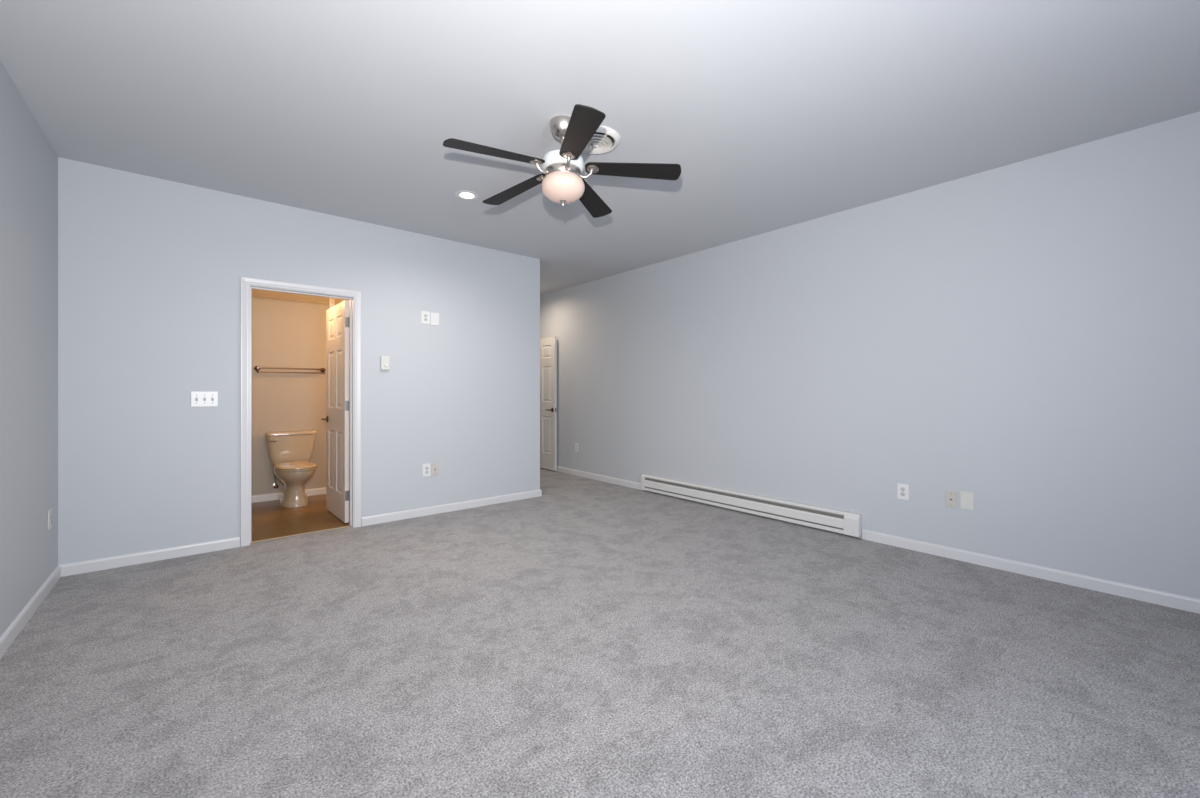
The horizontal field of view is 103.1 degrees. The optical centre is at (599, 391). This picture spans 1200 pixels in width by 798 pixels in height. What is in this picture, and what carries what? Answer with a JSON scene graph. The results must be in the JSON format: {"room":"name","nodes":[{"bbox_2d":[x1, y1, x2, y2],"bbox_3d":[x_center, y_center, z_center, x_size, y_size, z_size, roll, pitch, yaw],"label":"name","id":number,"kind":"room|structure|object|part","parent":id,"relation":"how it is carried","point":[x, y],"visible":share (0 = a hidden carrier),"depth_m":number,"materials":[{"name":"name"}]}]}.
{"room":"empty bedroom","nodes":[
{"label":"empty bedroom","id":0,"kind":"room"},
{"bbox_2d":[0,60,57,636],"bbox_3d":[-1.628,-0.160,0.757,0.120,2.740,6.057,0,0,-40],"label":"wall","id":1,"kind":"structure","parent":0,"point":[28,161],"depth_m":2.55,"materials":[{"name":"paint"}]},
{"bbox_2d":[0,565,60,658],"bbox_3d":[-1.577,1.171,0.800,0.014,0.078,6.057,0,0,-40],"label":"baseboard","id":2,"kind":"structure","parent":1,"relation":"attached to","point":[10,634],"depth_m":2.51,"materials":[{"name":"white paint"}]},
{"bbox_2d":[48,508,51,529],"bbox_3d":[-3.373,0.782,2.924,0.009,0.120,0.080,0,0,-40],"label":"power outlet","id":3,"kind":"object","parent":1,"relation":"attached to","point":[50,509],"visible":1,"depth_m":2.91,"materials":[{"name":"beige plastic"}]},
{"bbox_2d":[251,296,328,495],"bbox_3d":[-3.086,-0.160,5.850,2.976,2.740,0.120,0,0,-40],"label":"wall","id":4,"kind":"structure","parent":0,"point":[285,333],"depth_m":5.38,"materials":[{"name":"beige paint"}]},
{"bbox_2d":[251,487,325,502],"bbox_3d":[-2.999,1.171,5.835,2.850,0.078,0.014,0,0,-40],"label":"baseboard","id":5,"kind":"structure","parent":4,"relation":"attached to","point":[316,491],"depth_m":5.31,"materials":[{"name":"white paint"}]},
{"bbox_2d":[254,366,325,373],"bbox_3d":[-3.482,-0.241,5.385,0.684,0.076,0.077,0,0,-40],"label":"towel rail","id":6,"kind":"object","parent":4,"relation":"attached to","point":[257,368],"visible":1,"depth_m":5.33,"materials":[{"name":"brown metal"}]},
{"bbox_3d":[-3.471,-0.216,5.372,0.630,0.013,0.013,0,0,-40],"label":"rail","id":7,"kind":"part","parent":6,"relation":"part of","materials":[{"name":"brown metal"}]},
{"bbox_3d":[-3.462,-0.258,5.362,0.630,0.016,0.016,0,0,-40],"label":"rail","id":8,"kind":"part","parent":6,"relation":"part of","materials":[{"name":"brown metal"}]},
{"bbox_2d":[58,157,539,564],"bbox_3d":[-2.200,-0.160,4.317,3.841,2.740,0.120,0,0,-40],"label":"wall","id":9,"kind":"structure","parent":0,"point":[150,269],"depth_m":3.64,"materials":[{"name":"paint"}]},
{"bbox_2d":[60,537,239,576],"bbox_3d":[-3.170,1.171,3.409,0.947,0.078,0.014,0,0,-40],"label":"baseboard","id":10,"kind":"structure","parent":9,"relation":"attached to","point":[99,564],"depth_m":3.37,"materials":[{"name":"white paint"}]},
{"bbox_2d":[191,391,217,406],"bbox_3d":[-2.968,0.057,3.577,0.158,0.116,0.018,0,0,-40],"label":"light switch","id":11,"kind":"object","parent":9,"relation":"attached to","point":[198,398],"visible":1,"depth_m":3.58,"materials":[{"name":"white plastic"}]},
{"bbox_2d":[240,276,360,546],"bbox_3d":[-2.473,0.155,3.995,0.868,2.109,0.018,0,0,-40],"label":"trim","id":12,"kind":"structure","parent":9,"relation":"attached to","point":[245,282],"depth_m":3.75,"materials":[{"name":"white paint"}]},
{"bbox_2d":[250,525,350,542],"bbox_3d":[-2.513,1.205,4.040,0.739,0.004,0.029,0,0,-40],"label":"trim","id":13,"kind":"structure","parent":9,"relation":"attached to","point":[349,525],"depth_m":4.01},
{"bbox_2d":[321,300,348,522],"bbox_3d":[-2.536,0.183,4.598,0.157,2.022,0.724,0,0,-42],"label":"door","id":14,"kind":"structure","parent":9,"relation":"in","point":[337,316],"depth_m":4.52,"materials":[{"name":"white paint"}]},
{"bbox_2d":[381,356,389,369],"bbox_3d":[-1.983,-0.264,4.399,0.074,0.126,0.034,0,0,-40],"label":"thermostat","id":15,"kind":"object","parent":9,"relation":"attached to","point":[385,360],"visible":1,"depth_m":4.39,"materials":[{"name":"white plastic"}]},
{"bbox_2d":[421,311,429,323],"bbox_3d":[-1.702,-0.722,4.652,0.084,0.124,0.009,0,0,-40],"label":"power outlet","id":16,"kind":"object","parent":9,"relation":"attached to","point":[425,315],"visible":1,"depth_m":4.65,"materials":[{"name":"white plastic"}]},
{"bbox_2d":[423,463,430,476],"bbox_3d":[-1.694,0.769,4.658,0.080,0.126,0.009,0,0,-40],"label":"power outlet","id":17,"kind":"object","parent":9,"relation":"attached to","point":[426,467],"visible":1,"depth_m":4.66,"materials":[{"name":"white plastic"}]},
{"bbox_2d":[431,312,438,325],"bbox_3d":[-1.632,-0.717,4.712,0.084,0.124,0.007,0,0,-40],"label":"blank plate","id":18,"kind":"object","parent":9,"relation":"attached to","point":[434,316],"visible":1,"depth_m":4.71,"materials":[{"name":"white plastic"}]},
{"bbox_2d":[432,463,438,474],"bbox_3d":[-1.629,0.770,4.710,0.070,0.114,0.016,0,0,-40],"label":"cable jack","id":19,"kind":"object","parent":9,"relation":"attached to","point":[435,467],"visible":1,"depth_m":4.71,"materials":[{"name":"beige plastic"}]},
{"bbox_2d":[361,489,541,525],"bbox_3d":[-1.409,1.171,4.896,1.914,0.078,0.014,0,0,-40],"label":"baseboard","id":20,"kind":"structure","parent":9,"relation":"attached to","point":[388,517],"depth_m":4.77,"materials":[{"name":"white paint"}]},
{"bbox_2d":[251,289,348,304],"bbox_3d":[-2.477,-1.070,5.223,2.856,0.060,1.623,0,0,-40],"label":"ceiling","id":21,"kind":"structure","parent":0,"point":[254,292],"depth_m":5.22,"materials":[{"name":"paint"}]},
{"bbox_2d":[329,298,334,308],"bbox_3d":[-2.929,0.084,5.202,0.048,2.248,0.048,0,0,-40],"label":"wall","id":22,"kind":"structure","parent":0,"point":[331,300],"depth_m":5.18,"materials":[{"name":"beige paint"}]},
{"bbox_2d":[0,468,1199,797],"bbox_3d":[-0.728,1.269,3.561,5.115,0.122,9.420,0,0,-40],"label":"floor","id":23,"kind":"structure","parent":0,"point":[584,637],"depth_m":2.07,"materials":[{"name":"grey carpet"}]},
{"bbox_2d":[265,430,316,507],"bbox_3d":[-3.283,0.826,5.127,0.476,0.765,0.710,0,0,-40],"label":"toilet","id":24,"kind":"object","parent":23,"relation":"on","point":[290,452],"visible":1,"depth_m":5.13,"materials":[{"name":"beige ceramic"}]},
{"bbox_3d":[-3.445,0.650,5.317,0.456,0.336,0.194,0,0,-40],"label":"tank","id":25,"kind":"part","parent":24,"relation":"part of","materials":[{"name":"white ceramic"}]},
{"bbox_3d":[-3.444,0.462,5.317,0.476,0.038,0.212,0,0,-40],"label":"tank lid","id":26,"kind":"part","parent":24,"relation":"part of","materials":[{"name":"white ceramic"}]},
{"bbox_3d":[-3.274,1.012,5.115,0.370,0.392,0.660,0,0,-40],"label":"bowl","id":27,"kind":"part","parent":24,"relation":"part of","materials":[{"name":"white ceramic"}]},
{"bbox_3d":[-3.216,0.805,5.046,0.374,0.017,0.496,0,0,-40],"label":"seat","id":28,"kind":"part","parent":24,"relation":"part of","materials":[{"name":"beige plastic"}]},
{"bbox_3d":[-3.218,0.790,5.049,0.378,0.048,0.508,0,0,-40],"label":"seat lid","id":29,"kind":"part","parent":24,"relation":"part of","materials":[{"name":"beige plastic"}]},
{"bbox_2d":[0,0,1199,295],"bbox_3d":[-0.766,-1.590,3.607,5.115,0.120,9.540,0,0,-40],"label":"ceiling","id":30,"kind":"structure","parent":0,"point":[773,114],"depth_m":2.47,"materials":[{"name":"paint"}]},
{"bbox_2d":[455,190,478,199],"bbox_3d":[-1.036,-1.527,3.710,0.178,0.005,0.178,0,0,-40],"label":"recessed light","id":31,"kind":"object","parent":30,"relation":"in","point":[463,194],"visible":1,"depth_m":3.71,"materials":[{"name":"white plastic"}]},
{"bbox_2d":[443,104,680,217],"bbox_3d":[-0.246,-1.293,2.708,1.265,0.474,1.276,0,0,-40],"label":"ceiling fan","id":32,"kind":"object","parent":30,"relation":"hanging from","point":[562,180],"visible":1,"depth_m":2.64,"materials":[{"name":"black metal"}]},
{"bbox_3d":[-0.542,-1.250,2.496,0.543,0.006,0.144,-5,13,-33],"label":"fan blade","id":33,"kind":"part","parent":32,"relation":"part of","materials":[{"name":"black wood"}]},
{"bbox_3d":[-0.519,-1.250,2.961,0.543,0.006,0.144,-5,7,39],"label":"fan blade","id":34,"kind":"part","parent":32,"relation":"part of","materials":[{"name":"black wood"}]},
{"bbox_3d":[-0.320,-1.234,2.641,0.087,0.050,0.022,0,0,-33],"label":"blade arm","id":35,"kind":"part","parent":32,"relation":"part of","materials":[{"name":"silver metal"}]},
{"bbox_3d":[-0.210,-1.149,2.713,0.247,0.135,0.247,0,0,-40],"label":"glass globe","id":36,"kind":"part","parent":32,"relation":"part of"},
{"bbox_3d":[-0.176,-1.234,2.586,0.022,0.050,0.087,0,0,-15],"label":"blade arm","id":37,"kind":"part","parent":32,"relation":"part of","materials":[{"name":"silver metal"}]},
{"bbox_3d":[-0.106,-1.250,2.330,0.144,0.006,0.543,10,1,-16],"label":"fan blade","id":38,"kind":"part","parent":32,"relation":"part of","materials":[{"name":"black wood"}]},
{"bbox_3d":[-0.079,-1.234,2.706,0.087,0.050,0.022,0,0,3],"label":"blade arm","id":39,"kind":"part","parent":32,"relation":"part of","materials":[{"name":"silver metal"}]},
{"bbox_3d":[-0.069,-1.250,3.084,0.144,0.006,0.543,-11,-8,20],"label":"fan blade","id":40,"kind":"part","parent":32,"relation":"part of","materials":[{"name":"black wood"}]},
{"bbox_3d":[0.186,-1.250,2.693,0.543,0.006,0.144,4,-10,3],"label":"fan blade","id":41,"kind":"part","parent":32,"relation":"part of","materials":[{"name":"black wood"}]},
{"bbox_2d":[583,125,620,153],"bbox_3d":[-0.029,-1.505,2.889,0.310,0.049,0.310,0,0,-40],"label":"ceiling vent","id":42,"kind":"object","parent":30,"relation":"in","point":[605,139],"visible":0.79,"depth_m":2.87,"materials":[{"name":"metal"}]},
{"bbox_2d":[540,111,1199,598],"bbox_3d":[1.142,-0.160,5.219,0.120,2.740,9.300,0,0,-40],"label":"wall","id":43,"kind":"structure","parent":0,"point":[1022,337],"depth_m":3.44,"materials":[{"name":"paint"}]},
{"bbox_2d":[557,466,645,490],"bbox_3d":[-0.299,1.171,6.820,0.014,0.078,2.635,0,0,-40],"label":"baseboard","id":44,"kind":"structure","parent":43,"relation":"attached to","point":[631,484],"depth_m":6.43,"materials":[{"name":"white paint"}]},
{"bbox_2d":[641,474,861,536],"bbox_3d":[1.326,1.099,4.858,0.063,0.182,2.500,0,0,-40],"label":"baseboard heater","id":45,"kind":"object","parent":43,"relation":"attached to","point":[839,521],"visible":1,"depth_m":4.55,"materials":[{"name":"metal"}]},
{"bbox_2d":[645,475,845,514],"bbox_3d":[1.310,1.022,4.886,0.051,0.025,2.325,0,0,-40],"label":"vent","id":46,"kind":"object","parent":45,"relation":"attached to","point":[769,500],"depth_m":4.69,"materials":[{"name":"metal"}]},
{"bbox_3d":[1.348,1.102,4.876,0.005,0.172,2.492,0,0,-40],"label":"plate","id":47,"kind":"part","parent":45,"relation":"part of","materials":[{"name":"metal"}]},
{"bbox_2d":[897,483,908,499],"bbox_3d":[2.347,0.776,3.691,0.009,0.120,0.080,0,0,-40],"label":"power outlet","id":48,"kind":"object","parent":43,"relation":"attached to","point":[902,489],"visible":1,"depth_m":3.69,"materials":[{"name":"white plastic"}]},
{"bbox_2d":[945,491,956,507],"bbox_3d":[2.543,0.783,3.454,0.016,0.114,0.070,0,0,-40],"label":"cable jack","id":49,"kind":"object","parent":43,"relation":"attached to","point":[950,497],"visible":1,"depth_m":3.45,"materials":[{"name":"beige plastic"}]},
{"bbox_2d":[960,491,973,510],"bbox_3d":[2.607,0.777,3.385,0.007,0.126,0.080,0,0,-40],"label":"blank plate","id":50,"kind":"object","parent":43,"relation":"attached to","point":[966,498],"visible":1,"depth_m":3.38,"materials":[{"name":"beige plastic"}]},
{"bbox_2d":[862,529,1199,613],"bbox_3d":[3.123,1.171,2.769,0.014,0.078,3.000,0,0,-40],"label":"baseboard","id":51,"kind":"structure","parent":43,"relation":"attached to","point":[1172,600],"depth_m":3.06,"materials":[{"name":"white paint"}]},
{"bbox_3d":[-1.623,-0.160,7.504,1.154,2.740,0.120,0,0,-40],"label":"wall","id":52,"kind":"structure","parent":0,"visible":0},
{"bbox_2d":[540,337,556,470],"bbox_3d":[-0.915,0.183,7.480,0.157,2.022,0.776,0,0,-40],"label":"door","id":53,"kind":"structure","parent":52,"relation":"in","point":[548,346],"depth_m":7.30,"materials":[{"name":"white paint"}]}
]}

